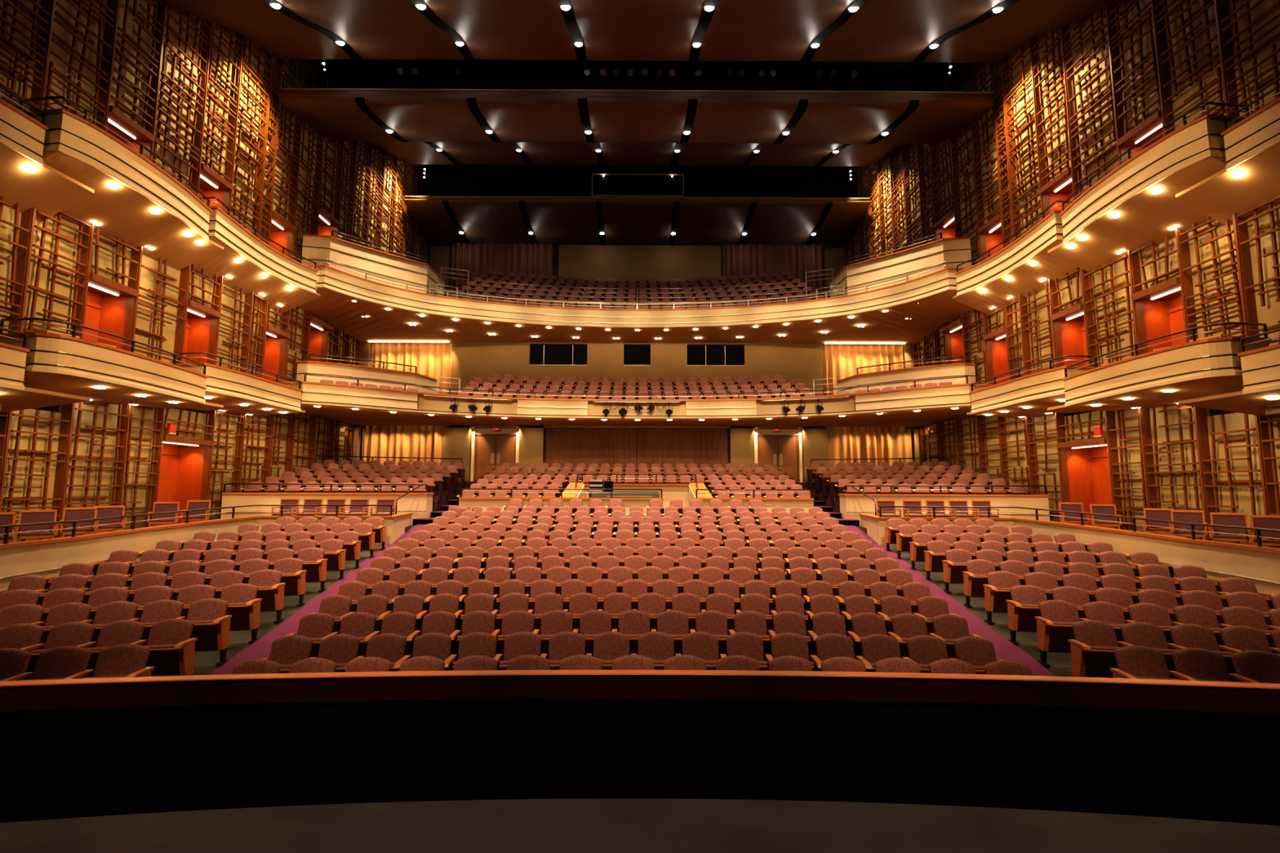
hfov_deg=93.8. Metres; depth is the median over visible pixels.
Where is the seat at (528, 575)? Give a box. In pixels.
[515,566,541,598]
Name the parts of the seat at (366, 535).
backrest, leg, panel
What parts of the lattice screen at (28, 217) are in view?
post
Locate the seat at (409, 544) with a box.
[397,537,419,557]
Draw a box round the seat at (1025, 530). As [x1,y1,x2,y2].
[1011,524,1032,542]
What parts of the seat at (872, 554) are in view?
backrest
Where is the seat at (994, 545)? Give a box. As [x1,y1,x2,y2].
[979,540,1007,561]
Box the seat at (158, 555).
[124,549,170,577]
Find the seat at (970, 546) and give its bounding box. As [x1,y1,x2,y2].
[953,540,977,559]
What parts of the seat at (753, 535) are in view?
backrest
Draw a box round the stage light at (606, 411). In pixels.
[602,402,609,415]
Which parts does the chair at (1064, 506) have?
post, rail, backrest, seat frame, seat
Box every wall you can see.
[0,0,426,543]
[0,512,413,591]
[351,342,921,482]
[429,241,844,292]
[847,0,1279,546]
[858,513,1279,595]
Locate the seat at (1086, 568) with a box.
[1066,562,1102,588]
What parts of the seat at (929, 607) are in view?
armrest, backrest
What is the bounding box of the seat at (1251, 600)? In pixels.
[1223,591,1272,628]
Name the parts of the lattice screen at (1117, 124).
post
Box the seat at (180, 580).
[165,571,206,600]
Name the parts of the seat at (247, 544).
backrest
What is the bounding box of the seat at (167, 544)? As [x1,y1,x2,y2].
[138,539,181,563]
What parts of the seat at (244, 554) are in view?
backrest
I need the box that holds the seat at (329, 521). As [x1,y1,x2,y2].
[320,516,340,531]
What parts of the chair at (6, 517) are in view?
seat frame, seat, backrest, rail, post, armrest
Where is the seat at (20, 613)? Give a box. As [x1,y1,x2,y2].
[0,604,44,628]
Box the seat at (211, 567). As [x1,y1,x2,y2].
[201,559,235,585]
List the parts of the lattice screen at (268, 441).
post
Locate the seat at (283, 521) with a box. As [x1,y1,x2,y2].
[275,516,295,531]
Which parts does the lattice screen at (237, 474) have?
post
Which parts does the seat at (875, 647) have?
armrest, backrest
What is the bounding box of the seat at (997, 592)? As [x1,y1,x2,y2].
[982,570,1020,624]
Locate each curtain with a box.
[361,425,444,465]
[370,342,452,426]
[450,242,552,291]
[544,428,636,475]
[637,428,728,472]
[722,244,823,293]
[822,344,903,395]
[828,426,912,466]
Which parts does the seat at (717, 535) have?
backrest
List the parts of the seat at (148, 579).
backrest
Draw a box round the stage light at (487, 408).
[483,399,492,413]
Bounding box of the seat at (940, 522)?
[930,518,950,532]
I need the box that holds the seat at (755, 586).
[740,579,773,614]
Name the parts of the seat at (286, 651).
backrest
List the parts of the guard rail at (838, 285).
rail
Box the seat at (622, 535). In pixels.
[615,529,633,546]
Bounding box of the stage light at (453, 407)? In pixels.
[449,398,457,411]
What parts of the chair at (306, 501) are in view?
armrest, seat, backrest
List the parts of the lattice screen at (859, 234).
post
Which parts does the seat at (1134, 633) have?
armrest, backrest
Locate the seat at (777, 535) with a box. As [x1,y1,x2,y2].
[768,530,790,546]
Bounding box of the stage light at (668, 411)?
[665,402,672,415]
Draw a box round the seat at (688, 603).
[666,592,700,633]
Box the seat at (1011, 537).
[1004,533,1035,551]
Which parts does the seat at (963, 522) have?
backrest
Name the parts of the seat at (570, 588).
backrest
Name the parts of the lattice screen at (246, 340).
post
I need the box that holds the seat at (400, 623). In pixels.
[364,611,416,656]
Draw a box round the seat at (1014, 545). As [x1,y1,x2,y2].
[1004,541,1038,561]
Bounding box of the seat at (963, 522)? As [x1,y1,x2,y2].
[952,518,973,533]
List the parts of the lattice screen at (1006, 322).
post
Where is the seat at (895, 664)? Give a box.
[874,657,920,673]
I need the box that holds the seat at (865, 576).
[853,568,880,596]
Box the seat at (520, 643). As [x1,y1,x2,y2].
[493,631,541,670]
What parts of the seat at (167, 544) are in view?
backrest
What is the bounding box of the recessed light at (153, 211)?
[149,208,159,213]
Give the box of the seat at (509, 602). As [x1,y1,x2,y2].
[491,592,528,635]
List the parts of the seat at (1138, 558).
frame, armrest, backrest, armrest, frame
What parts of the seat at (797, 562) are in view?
frame, backrest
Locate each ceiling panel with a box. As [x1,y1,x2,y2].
[162,0,1121,62]
[279,88,994,143]
[365,141,909,166]
[404,195,870,247]
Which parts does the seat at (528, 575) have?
backrest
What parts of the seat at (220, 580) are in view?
backrest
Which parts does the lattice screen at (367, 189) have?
post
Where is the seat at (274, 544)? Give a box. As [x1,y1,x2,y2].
[262,538,289,559]
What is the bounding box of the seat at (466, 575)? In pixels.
[453,566,479,598]
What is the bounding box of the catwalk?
[326,59,946,91]
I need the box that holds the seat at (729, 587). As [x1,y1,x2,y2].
[709,579,741,614]
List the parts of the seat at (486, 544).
backrest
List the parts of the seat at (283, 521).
backrest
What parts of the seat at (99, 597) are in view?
backrest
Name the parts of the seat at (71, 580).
armrest, backrest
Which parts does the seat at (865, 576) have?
backrest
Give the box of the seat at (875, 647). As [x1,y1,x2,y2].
[855,634,901,672]
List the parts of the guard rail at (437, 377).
post, post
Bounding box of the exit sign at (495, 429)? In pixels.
[493,427,500,431]
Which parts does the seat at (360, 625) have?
armrest, backrest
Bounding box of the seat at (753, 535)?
[745,530,767,546]
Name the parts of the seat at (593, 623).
backrest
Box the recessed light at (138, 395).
[134,394,146,396]
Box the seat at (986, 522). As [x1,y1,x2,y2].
[974,518,995,533]
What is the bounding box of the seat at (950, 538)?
[935,532,956,549]
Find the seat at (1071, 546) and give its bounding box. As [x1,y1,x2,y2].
[1059,541,1086,562]
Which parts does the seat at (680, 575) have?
backrest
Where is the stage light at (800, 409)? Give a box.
[795,399,805,413]
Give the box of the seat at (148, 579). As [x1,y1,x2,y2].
[123,572,167,602]
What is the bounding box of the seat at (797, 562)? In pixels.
[785,556,813,580]
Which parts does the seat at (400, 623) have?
armrest, backrest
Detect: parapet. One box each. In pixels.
[220,492,434,524]
[296,360,436,393]
[301,233,445,295]
[458,497,663,516]
[694,497,813,513]
[828,236,971,297]
[836,362,976,395]
[838,493,1049,524]
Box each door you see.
[83,272,138,349]
[106,105,155,152]
[155,435,213,526]
[182,299,221,363]
[198,163,233,208]
[262,324,288,382]
[270,210,296,255]
[308,315,333,361]
[318,205,340,235]
[470,427,519,481]
[754,428,803,482]
[933,208,955,238]
[939,318,964,363]
[977,213,1002,257]
[982,327,1008,384]
[1039,167,1073,213]
[1050,303,1087,365]
[1056,437,1113,528]
[1115,110,1163,156]
[1130,276,1186,352]
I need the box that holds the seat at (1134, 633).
[1117,622,1177,678]
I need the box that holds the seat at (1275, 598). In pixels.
[1269,593,1279,610]
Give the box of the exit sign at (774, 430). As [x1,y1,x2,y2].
[773,429,780,432]
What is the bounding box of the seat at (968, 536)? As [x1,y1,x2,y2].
[959,532,981,551]
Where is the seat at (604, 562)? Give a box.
[596,555,619,579]
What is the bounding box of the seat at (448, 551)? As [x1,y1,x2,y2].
[427,546,457,568]
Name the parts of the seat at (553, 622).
armrest, backrest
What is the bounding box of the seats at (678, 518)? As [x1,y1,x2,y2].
[240,270,1026,546]
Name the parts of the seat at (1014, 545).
backrest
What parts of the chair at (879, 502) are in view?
post, rail, backrest, seat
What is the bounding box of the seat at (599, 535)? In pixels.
[593,529,612,546]
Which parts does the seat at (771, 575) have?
backrest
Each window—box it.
[528,344,586,365]
[591,173,684,196]
[623,345,650,365]
[687,345,745,366]
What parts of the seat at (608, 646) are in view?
backrest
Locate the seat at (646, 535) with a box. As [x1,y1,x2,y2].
[637,529,655,546]
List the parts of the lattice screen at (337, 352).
post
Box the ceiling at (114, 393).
[23,371,223,408]
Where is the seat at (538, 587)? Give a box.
[524,578,555,613]
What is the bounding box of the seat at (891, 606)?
[876,595,911,635]
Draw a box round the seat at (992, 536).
[982,532,1008,553]
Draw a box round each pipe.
[365,59,909,66]
[423,394,511,400]
[593,400,680,403]
[761,395,849,401]
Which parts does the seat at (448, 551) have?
backrest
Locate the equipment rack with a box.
[588,480,604,497]
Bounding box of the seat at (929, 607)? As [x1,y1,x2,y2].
[913,595,963,635]
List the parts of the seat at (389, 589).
backrest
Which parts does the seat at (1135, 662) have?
panel, armrest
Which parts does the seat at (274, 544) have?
backrest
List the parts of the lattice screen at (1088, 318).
post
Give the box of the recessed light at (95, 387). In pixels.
[92,386,106,389]
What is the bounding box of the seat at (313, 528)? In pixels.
[306,523,328,540]
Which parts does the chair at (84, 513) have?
armrest, post, seat frame, seat, backrest, rail, post, armrest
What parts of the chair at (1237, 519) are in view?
armrest, post, rail, backrest, seat, seat frame, post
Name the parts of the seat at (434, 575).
backrest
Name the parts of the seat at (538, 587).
backrest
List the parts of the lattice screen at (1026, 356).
post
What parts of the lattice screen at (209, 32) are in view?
post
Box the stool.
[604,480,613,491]
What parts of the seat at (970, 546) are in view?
backrest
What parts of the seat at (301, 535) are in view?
backrest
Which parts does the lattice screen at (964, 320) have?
post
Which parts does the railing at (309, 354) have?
rail, rail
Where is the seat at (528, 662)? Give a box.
[506,654,550,670]
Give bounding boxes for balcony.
[0,97,48,164]
[0,332,208,404]
[0,342,30,390]
[22,108,212,240]
[176,362,302,411]
[208,205,318,293]
[277,381,994,419]
[306,264,964,328]
[955,209,1063,296]
[968,364,1093,413]
[1059,114,1246,244]
[1062,336,1271,406]
[1220,97,1279,170]
[1237,343,1279,394]
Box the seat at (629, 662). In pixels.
[612,654,654,670]
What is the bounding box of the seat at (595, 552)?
[588,546,608,567]
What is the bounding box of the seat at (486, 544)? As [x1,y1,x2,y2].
[475,537,497,558]
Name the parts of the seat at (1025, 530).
backrest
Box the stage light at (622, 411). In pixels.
[618,402,627,416]
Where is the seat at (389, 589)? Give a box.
[371,580,399,613]
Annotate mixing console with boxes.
[591,491,659,497]
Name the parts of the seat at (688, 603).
backrest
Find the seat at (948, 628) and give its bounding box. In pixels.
[928,613,985,658]
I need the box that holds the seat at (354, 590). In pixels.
[337,581,367,612]
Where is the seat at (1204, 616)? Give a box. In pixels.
[1171,604,1224,651]
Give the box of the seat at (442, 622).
[406,610,456,657]
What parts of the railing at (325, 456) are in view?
rail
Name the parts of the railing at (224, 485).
rail, rail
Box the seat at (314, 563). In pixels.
[297,547,328,591]
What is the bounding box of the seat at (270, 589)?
[248,568,285,622]
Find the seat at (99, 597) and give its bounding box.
[85,586,129,624]
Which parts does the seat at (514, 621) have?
armrest, frame, backrest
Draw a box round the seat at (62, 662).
[0,645,92,681]
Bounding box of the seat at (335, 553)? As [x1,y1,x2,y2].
[320,538,346,579]
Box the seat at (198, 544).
[168,539,208,563]
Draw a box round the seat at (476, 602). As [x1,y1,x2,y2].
[453,592,494,635]
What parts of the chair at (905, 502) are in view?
post, rail, backrest, seat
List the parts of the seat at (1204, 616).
armrest, backrest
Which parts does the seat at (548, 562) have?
backrest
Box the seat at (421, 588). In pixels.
[391,580,431,613]
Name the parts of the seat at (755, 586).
backrest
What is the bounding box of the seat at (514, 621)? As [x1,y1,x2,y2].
[491,610,534,660]
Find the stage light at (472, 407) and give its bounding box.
[467,398,477,412]
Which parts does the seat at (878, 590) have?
backrest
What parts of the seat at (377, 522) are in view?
backrest, leg, panel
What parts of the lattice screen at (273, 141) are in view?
post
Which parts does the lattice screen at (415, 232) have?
post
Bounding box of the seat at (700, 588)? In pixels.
[683,579,708,612]
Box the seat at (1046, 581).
[1023,572,1058,600]
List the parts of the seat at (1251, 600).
backrest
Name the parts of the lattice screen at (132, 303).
post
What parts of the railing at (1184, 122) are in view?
post, post, post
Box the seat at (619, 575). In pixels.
[607,566,632,592]
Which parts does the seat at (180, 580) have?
backrest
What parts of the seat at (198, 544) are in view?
frame, backrest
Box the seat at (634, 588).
[622,578,647,610]
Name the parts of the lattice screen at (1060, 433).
post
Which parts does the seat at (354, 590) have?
backrest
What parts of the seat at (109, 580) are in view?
backrest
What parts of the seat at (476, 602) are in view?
frame, armrest, backrest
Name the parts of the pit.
rail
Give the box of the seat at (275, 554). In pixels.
[266,547,294,569]
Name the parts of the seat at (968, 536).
backrest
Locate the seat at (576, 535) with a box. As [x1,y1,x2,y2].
[571,529,590,546]
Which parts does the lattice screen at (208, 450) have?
post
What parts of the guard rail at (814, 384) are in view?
post, post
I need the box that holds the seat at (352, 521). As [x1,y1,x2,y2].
[342,516,362,531]
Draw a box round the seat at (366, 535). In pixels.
[352,523,375,558]
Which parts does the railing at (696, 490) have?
rail, rail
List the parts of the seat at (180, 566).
backrest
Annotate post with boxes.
[430,486,435,506]
[438,481,443,501]
[446,476,451,496]
[453,472,458,490]
[461,468,465,486]
[808,469,812,487]
[812,493,814,506]
[814,473,818,492]
[821,477,826,497]
[829,482,833,502]
[837,487,842,507]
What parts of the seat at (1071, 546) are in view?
backrest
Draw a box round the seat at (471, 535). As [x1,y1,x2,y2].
[458,529,477,546]
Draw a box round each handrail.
[395,483,423,514]
[848,484,876,515]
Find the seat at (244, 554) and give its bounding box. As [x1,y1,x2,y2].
[230,547,263,571]
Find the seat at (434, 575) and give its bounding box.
[421,567,448,595]
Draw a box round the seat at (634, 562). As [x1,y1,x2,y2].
[624,555,646,579]
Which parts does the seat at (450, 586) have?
armrest, backrest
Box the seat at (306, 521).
[297,516,318,531]
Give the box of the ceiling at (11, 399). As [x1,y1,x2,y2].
[0,386,90,413]
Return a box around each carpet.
[211,524,426,675]
[846,525,1055,676]
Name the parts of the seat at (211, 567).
backrest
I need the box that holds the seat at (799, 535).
[793,530,813,546]
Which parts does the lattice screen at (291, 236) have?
post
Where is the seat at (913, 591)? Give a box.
[902,582,930,613]
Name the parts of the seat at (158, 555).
frame, armrest, backrest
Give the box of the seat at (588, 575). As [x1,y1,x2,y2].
[577,566,602,593]
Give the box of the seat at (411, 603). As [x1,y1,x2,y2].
[377,593,424,635]
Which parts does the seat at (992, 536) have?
backrest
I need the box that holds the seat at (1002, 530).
[988,524,1009,544]
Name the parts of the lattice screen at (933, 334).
post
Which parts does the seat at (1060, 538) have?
backrest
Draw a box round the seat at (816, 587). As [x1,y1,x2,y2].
[802,580,833,615]
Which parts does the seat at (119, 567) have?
backrest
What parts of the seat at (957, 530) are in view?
backrest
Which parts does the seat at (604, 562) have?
backrest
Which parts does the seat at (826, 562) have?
armrest, frame, backrest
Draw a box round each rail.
[429,283,457,297]
[436,376,460,395]
[440,266,469,293]
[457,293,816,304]
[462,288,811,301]
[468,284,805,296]
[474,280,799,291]
[805,268,834,294]
[813,377,836,395]
[816,284,844,299]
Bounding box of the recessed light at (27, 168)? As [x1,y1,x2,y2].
[21,164,35,173]
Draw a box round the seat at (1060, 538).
[1053,533,1088,551]
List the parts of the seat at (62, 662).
armrest, frame, backrest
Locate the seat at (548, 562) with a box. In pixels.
[539,555,564,579]
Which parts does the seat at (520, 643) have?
armrest, backrest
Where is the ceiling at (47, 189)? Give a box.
[0,142,94,222]
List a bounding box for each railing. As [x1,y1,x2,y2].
[0,84,45,124]
[0,317,206,374]
[0,327,27,347]
[0,504,392,543]
[18,95,209,206]
[178,351,301,389]
[199,196,316,269]
[223,483,428,493]
[303,373,968,399]
[308,353,417,373]
[324,455,462,479]
[325,258,947,309]
[331,230,429,264]
[460,488,662,497]
[577,473,696,484]
[695,488,812,497]
[810,457,948,480]
[844,232,942,265]
[844,484,1047,494]
[856,355,964,373]
[879,506,1279,546]
[956,200,1072,271]
[971,355,1092,391]
[1062,101,1249,210]
[1064,321,1267,377]
[1222,84,1279,130]
[1240,328,1279,352]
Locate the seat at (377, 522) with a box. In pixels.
[364,516,386,550]
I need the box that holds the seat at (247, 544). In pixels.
[231,539,262,561]
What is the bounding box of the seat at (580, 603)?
[563,592,597,633]
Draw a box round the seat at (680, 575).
[668,566,693,594]
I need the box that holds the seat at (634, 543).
[626,537,645,555]
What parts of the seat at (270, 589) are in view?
backrest, armrest, leg, panel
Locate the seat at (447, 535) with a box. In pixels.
[435,529,454,546]
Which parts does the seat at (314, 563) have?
backrest, armrest, leg, panel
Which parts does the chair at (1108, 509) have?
post, rail, backrest, seat frame, seat, armrest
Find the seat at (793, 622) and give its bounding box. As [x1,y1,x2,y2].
[768,611,811,662]
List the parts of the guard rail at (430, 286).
rail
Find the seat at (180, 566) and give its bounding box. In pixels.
[164,560,200,587]
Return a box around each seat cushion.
[20,677,65,680]
[30,648,51,653]
[41,626,53,629]
[81,675,128,678]
[86,646,111,651]
[93,623,106,627]
[137,605,144,608]
[142,622,156,626]
[144,644,176,648]
[191,620,213,623]
[227,602,246,605]
[257,586,271,589]
[280,664,291,669]
[281,573,295,575]
[303,561,316,563]
[311,637,323,641]
[336,662,347,667]
[351,600,357,603]
[358,636,365,640]
[497,635,508,638]
[498,660,508,666]
[533,613,542,617]
[538,634,553,638]
[549,660,560,665]
[563,597,569,600]
[572,613,581,617]
[582,634,597,638]
[601,660,613,664]
[610,613,619,617]
[626,634,641,638]
[648,613,657,617]
[653,660,664,664]
[669,634,684,638]
[687,613,696,617]
[705,660,716,665]
[715,635,728,638]
[757,661,768,666]
[758,635,770,639]
[764,614,772,617]
[803,635,810,639]
[918,664,928,668]
[943,639,955,643]
[952,562,965,564]
[973,574,986,577]
[973,665,984,670]
[996,587,1009,591]
[1021,604,1039,607]
[1053,622,1074,625]
[1088,645,1119,650]
[1107,623,1122,627]
[1134,676,1181,679]
[1151,648,1177,653]
[1159,626,1172,629]
[1195,679,1240,682]
[1208,627,1221,631]
[1210,650,1232,655]
[1261,630,1273,633]
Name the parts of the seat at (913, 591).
backrest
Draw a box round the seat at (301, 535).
[288,530,311,549]
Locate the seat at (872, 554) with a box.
[864,547,886,570]
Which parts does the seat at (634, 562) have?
backrest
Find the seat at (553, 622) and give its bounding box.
[533,609,573,659]
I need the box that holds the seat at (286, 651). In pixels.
[262,635,312,673]
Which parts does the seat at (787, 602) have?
armrest, backrest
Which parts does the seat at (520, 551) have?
backrest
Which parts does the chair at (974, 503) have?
armrest, rail, backrest, seat, armrest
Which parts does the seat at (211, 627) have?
backrest, armrest, leg, panel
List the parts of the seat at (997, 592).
leg, panel, armrest, backrest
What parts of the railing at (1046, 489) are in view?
rail, rail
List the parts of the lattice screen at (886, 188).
post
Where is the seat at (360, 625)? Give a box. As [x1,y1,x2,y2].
[321,612,376,657]
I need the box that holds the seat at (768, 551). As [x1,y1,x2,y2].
[758,546,785,571]
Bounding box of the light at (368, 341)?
[368,341,448,342]
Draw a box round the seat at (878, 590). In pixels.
[869,581,897,613]
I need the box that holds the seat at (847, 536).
[840,531,859,547]
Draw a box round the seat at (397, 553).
[383,546,405,568]
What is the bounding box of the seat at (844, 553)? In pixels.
[838,547,860,569]
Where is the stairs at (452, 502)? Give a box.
[412,485,470,525]
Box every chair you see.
[0,511,18,542]
[15,509,59,542]
[45,329,79,337]
[59,506,99,537]
[90,505,126,531]
[146,502,179,527]
[180,500,211,523]
[271,497,300,515]
[295,498,323,515]
[319,498,346,515]
[342,498,368,515]
[370,498,395,515]
[875,499,901,517]
[902,499,928,517]
[925,499,951,517]
[948,500,975,517]
[971,500,999,517]
[1058,502,1088,525]
[1089,504,1121,528]
[1142,507,1177,533]
[1168,510,1207,540]
[1189,333,1222,342]
[1208,512,1250,544]
[1247,515,1279,546]
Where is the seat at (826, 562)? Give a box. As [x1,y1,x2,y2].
[813,556,840,580]
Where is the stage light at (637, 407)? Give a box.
[634,402,642,411]
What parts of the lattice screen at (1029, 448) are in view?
post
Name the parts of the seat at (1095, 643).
panel, armrest, backrest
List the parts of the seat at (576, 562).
backrest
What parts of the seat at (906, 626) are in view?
armrest, backrest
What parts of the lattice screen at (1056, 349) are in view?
post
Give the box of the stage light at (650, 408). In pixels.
[647,403,654,411]
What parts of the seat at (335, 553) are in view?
backrest, leg, panel, armrest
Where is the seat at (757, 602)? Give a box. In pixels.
[735,593,773,635]
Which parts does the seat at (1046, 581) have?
backrest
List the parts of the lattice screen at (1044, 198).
post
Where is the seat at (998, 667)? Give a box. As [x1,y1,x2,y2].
[983,660,1032,675]
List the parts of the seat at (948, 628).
armrest, backrest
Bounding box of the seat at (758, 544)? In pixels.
[749,537,769,560]
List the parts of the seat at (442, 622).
armrest, frame, backrest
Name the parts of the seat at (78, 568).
frame, backrest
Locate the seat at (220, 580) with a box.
[207,570,244,599]
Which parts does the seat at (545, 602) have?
backrest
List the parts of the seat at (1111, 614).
backrest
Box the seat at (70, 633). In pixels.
[20,622,95,679]
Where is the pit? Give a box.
[0,670,1279,826]
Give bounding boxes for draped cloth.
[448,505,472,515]
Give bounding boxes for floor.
[0,798,1279,852]
[191,524,1073,676]
[300,405,971,426]
[404,524,413,533]
[434,495,450,505]
[434,501,443,511]
[435,490,457,499]
[443,486,464,492]
[444,291,830,297]
[450,481,470,488]
[465,481,820,485]
[802,483,820,488]
[808,487,827,495]
[815,492,837,501]
[822,497,838,506]
[829,502,838,512]
[859,525,866,533]
[966,394,1092,417]
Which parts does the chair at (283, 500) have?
armrest, seat, backrest, rail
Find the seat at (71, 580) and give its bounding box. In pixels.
[34,573,88,606]
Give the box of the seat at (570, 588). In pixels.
[559,578,586,612]
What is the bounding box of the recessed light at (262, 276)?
[259,274,266,278]
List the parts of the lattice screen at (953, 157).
post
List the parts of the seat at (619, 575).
backrest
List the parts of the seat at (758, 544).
backrest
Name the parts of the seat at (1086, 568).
backrest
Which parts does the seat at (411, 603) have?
armrest, backrest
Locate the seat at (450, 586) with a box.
[424,579,462,613]
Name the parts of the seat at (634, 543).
backrest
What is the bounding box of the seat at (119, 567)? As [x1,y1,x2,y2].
[84,561,130,591]
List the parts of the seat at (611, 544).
backrest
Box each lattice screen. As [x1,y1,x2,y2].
[0,0,49,111]
[0,195,28,315]
[0,409,69,543]
[0,413,7,458]
[8,207,90,334]
[29,0,115,124]
[48,401,126,538]
[75,223,139,338]
[95,0,164,131]
[108,404,161,531]
[122,245,186,359]
[142,0,209,194]
[145,408,212,527]
[173,263,220,364]
[191,19,241,196]
[198,410,244,521]
[207,275,250,370]
[222,31,271,234]
[233,414,272,492]
[239,291,266,377]
[252,51,280,243]
[255,299,288,377]
[262,413,293,483]
[264,57,304,245]
[277,306,309,382]
[285,413,315,474]
[286,58,322,262]
[301,310,327,360]
[308,416,333,468]
[311,130,342,235]
[320,320,338,363]
[327,420,353,464]
[329,328,349,418]
[333,141,355,240]
[341,333,360,422]
[346,141,371,245]
[362,142,384,249]
[376,149,396,253]
[388,156,408,256]
[400,164,417,259]
[410,164,424,262]
[420,228,430,263]
[844,230,854,265]
[850,166,864,263]
[857,165,875,261]
[867,158,885,258]
[878,152,898,255]
[889,145,912,251]
[903,143,926,248]
[912,336,932,426]
[918,143,940,243]
[919,422,945,466]
[924,330,940,365]
[931,135,962,237]
[933,323,955,417]
[938,417,964,471]
[946,312,970,363]
[951,62,986,263]
[956,415,986,475]
[963,308,994,384]
[969,62,1008,248]
[977,415,1008,485]
[984,302,1016,380]
[992,56,1018,247]
[999,417,1036,494]
[1002,36,1049,239]
[1005,293,1031,378]
[1021,278,1063,373]
[1027,413,1071,523]
[1031,24,1082,200]
[1051,266,1097,368]
[1057,410,1124,529]
[1062,4,1128,196]
[1083,249,1147,366]
[1108,0,1174,136]
[1108,408,1159,533]
[1131,228,1198,342]
[1144,404,1217,541]
[1155,0,1239,126]
[1179,213,1259,337]
[1202,413,1279,547]
[1220,0,1279,116]
[1237,195,1279,408]
[1260,414,1279,515]
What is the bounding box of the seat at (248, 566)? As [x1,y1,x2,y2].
[239,558,270,583]
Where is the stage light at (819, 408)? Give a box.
[814,399,823,412]
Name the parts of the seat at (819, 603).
frame, armrest, backrest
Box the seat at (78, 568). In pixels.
[44,562,93,592]
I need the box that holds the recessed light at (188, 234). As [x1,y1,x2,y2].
[182,231,192,236]
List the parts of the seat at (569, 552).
backrest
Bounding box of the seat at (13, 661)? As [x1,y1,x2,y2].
[0,648,31,680]
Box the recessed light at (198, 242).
[195,240,204,244]
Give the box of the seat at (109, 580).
[79,573,128,604]
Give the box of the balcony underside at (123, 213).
[42,147,223,270]
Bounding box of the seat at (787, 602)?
[770,593,808,635]
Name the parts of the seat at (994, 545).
backrest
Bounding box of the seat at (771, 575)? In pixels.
[759,567,785,599]
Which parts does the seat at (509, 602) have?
armrest, backrest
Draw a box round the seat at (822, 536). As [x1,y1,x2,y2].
[816,530,835,547]
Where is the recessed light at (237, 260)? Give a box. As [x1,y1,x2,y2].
[234,258,241,262]
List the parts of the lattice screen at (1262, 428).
post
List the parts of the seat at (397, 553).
backrest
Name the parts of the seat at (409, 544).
backrest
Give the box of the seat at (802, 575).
[790,567,816,599]
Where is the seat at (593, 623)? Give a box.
[573,609,611,656]
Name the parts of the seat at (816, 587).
armrest, frame, backrest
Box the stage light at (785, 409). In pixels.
[781,400,790,413]
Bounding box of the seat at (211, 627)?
[175,598,232,666]
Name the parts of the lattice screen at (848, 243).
post, post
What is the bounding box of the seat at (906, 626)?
[887,613,928,657]
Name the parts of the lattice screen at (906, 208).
post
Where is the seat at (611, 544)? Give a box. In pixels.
[600,537,621,555]
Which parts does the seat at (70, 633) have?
armrest, frame, backrest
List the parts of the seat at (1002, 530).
backrest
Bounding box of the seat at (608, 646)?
[586,631,629,670]
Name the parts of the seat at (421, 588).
backrest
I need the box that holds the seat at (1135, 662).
[1109,645,1181,679]
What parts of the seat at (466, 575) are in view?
backrest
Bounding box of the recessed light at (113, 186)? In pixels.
[106,182,119,189]
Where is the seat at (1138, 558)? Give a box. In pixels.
[1128,551,1176,577]
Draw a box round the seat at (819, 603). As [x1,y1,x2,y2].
[805,594,844,635]
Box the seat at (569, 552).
[563,546,583,568]
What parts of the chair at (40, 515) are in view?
post, seat frame, seat, backrest, rail, post, armrest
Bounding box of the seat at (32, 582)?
[0,574,47,593]
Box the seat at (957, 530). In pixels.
[942,524,963,541]
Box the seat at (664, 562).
[651,555,673,579]
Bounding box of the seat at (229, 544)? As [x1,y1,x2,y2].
[199,539,235,563]
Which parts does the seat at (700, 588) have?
backrest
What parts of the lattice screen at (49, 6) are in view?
post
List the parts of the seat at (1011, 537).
backrest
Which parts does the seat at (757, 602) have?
backrest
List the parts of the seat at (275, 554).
backrest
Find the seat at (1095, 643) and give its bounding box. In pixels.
[1067,620,1119,678]
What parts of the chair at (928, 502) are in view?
rail, backrest, seat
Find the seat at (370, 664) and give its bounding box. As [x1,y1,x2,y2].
[344,656,391,671]
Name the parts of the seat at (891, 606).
armrest, backrest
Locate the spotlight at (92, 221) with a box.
[89,220,101,226]
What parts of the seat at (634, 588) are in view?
backrest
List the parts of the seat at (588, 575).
backrest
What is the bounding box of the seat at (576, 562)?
[569,555,591,579]
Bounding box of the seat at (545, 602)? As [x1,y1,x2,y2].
[528,592,563,635]
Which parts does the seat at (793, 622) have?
armrest, backrest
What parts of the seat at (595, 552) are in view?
backrest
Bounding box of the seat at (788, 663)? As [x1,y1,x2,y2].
[768,655,812,671]
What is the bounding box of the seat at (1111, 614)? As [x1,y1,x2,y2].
[1079,601,1125,647]
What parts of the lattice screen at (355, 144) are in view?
post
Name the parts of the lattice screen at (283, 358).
post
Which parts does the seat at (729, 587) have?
backrest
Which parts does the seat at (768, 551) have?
backrest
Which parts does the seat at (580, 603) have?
backrest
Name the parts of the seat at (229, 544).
backrest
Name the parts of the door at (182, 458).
transom panel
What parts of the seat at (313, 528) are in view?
backrest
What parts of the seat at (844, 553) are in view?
backrest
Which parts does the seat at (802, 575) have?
backrest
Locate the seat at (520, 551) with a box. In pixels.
[508,546,534,570]
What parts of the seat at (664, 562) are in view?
backrest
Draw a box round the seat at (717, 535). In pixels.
[703,529,724,546]
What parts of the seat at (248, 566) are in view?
backrest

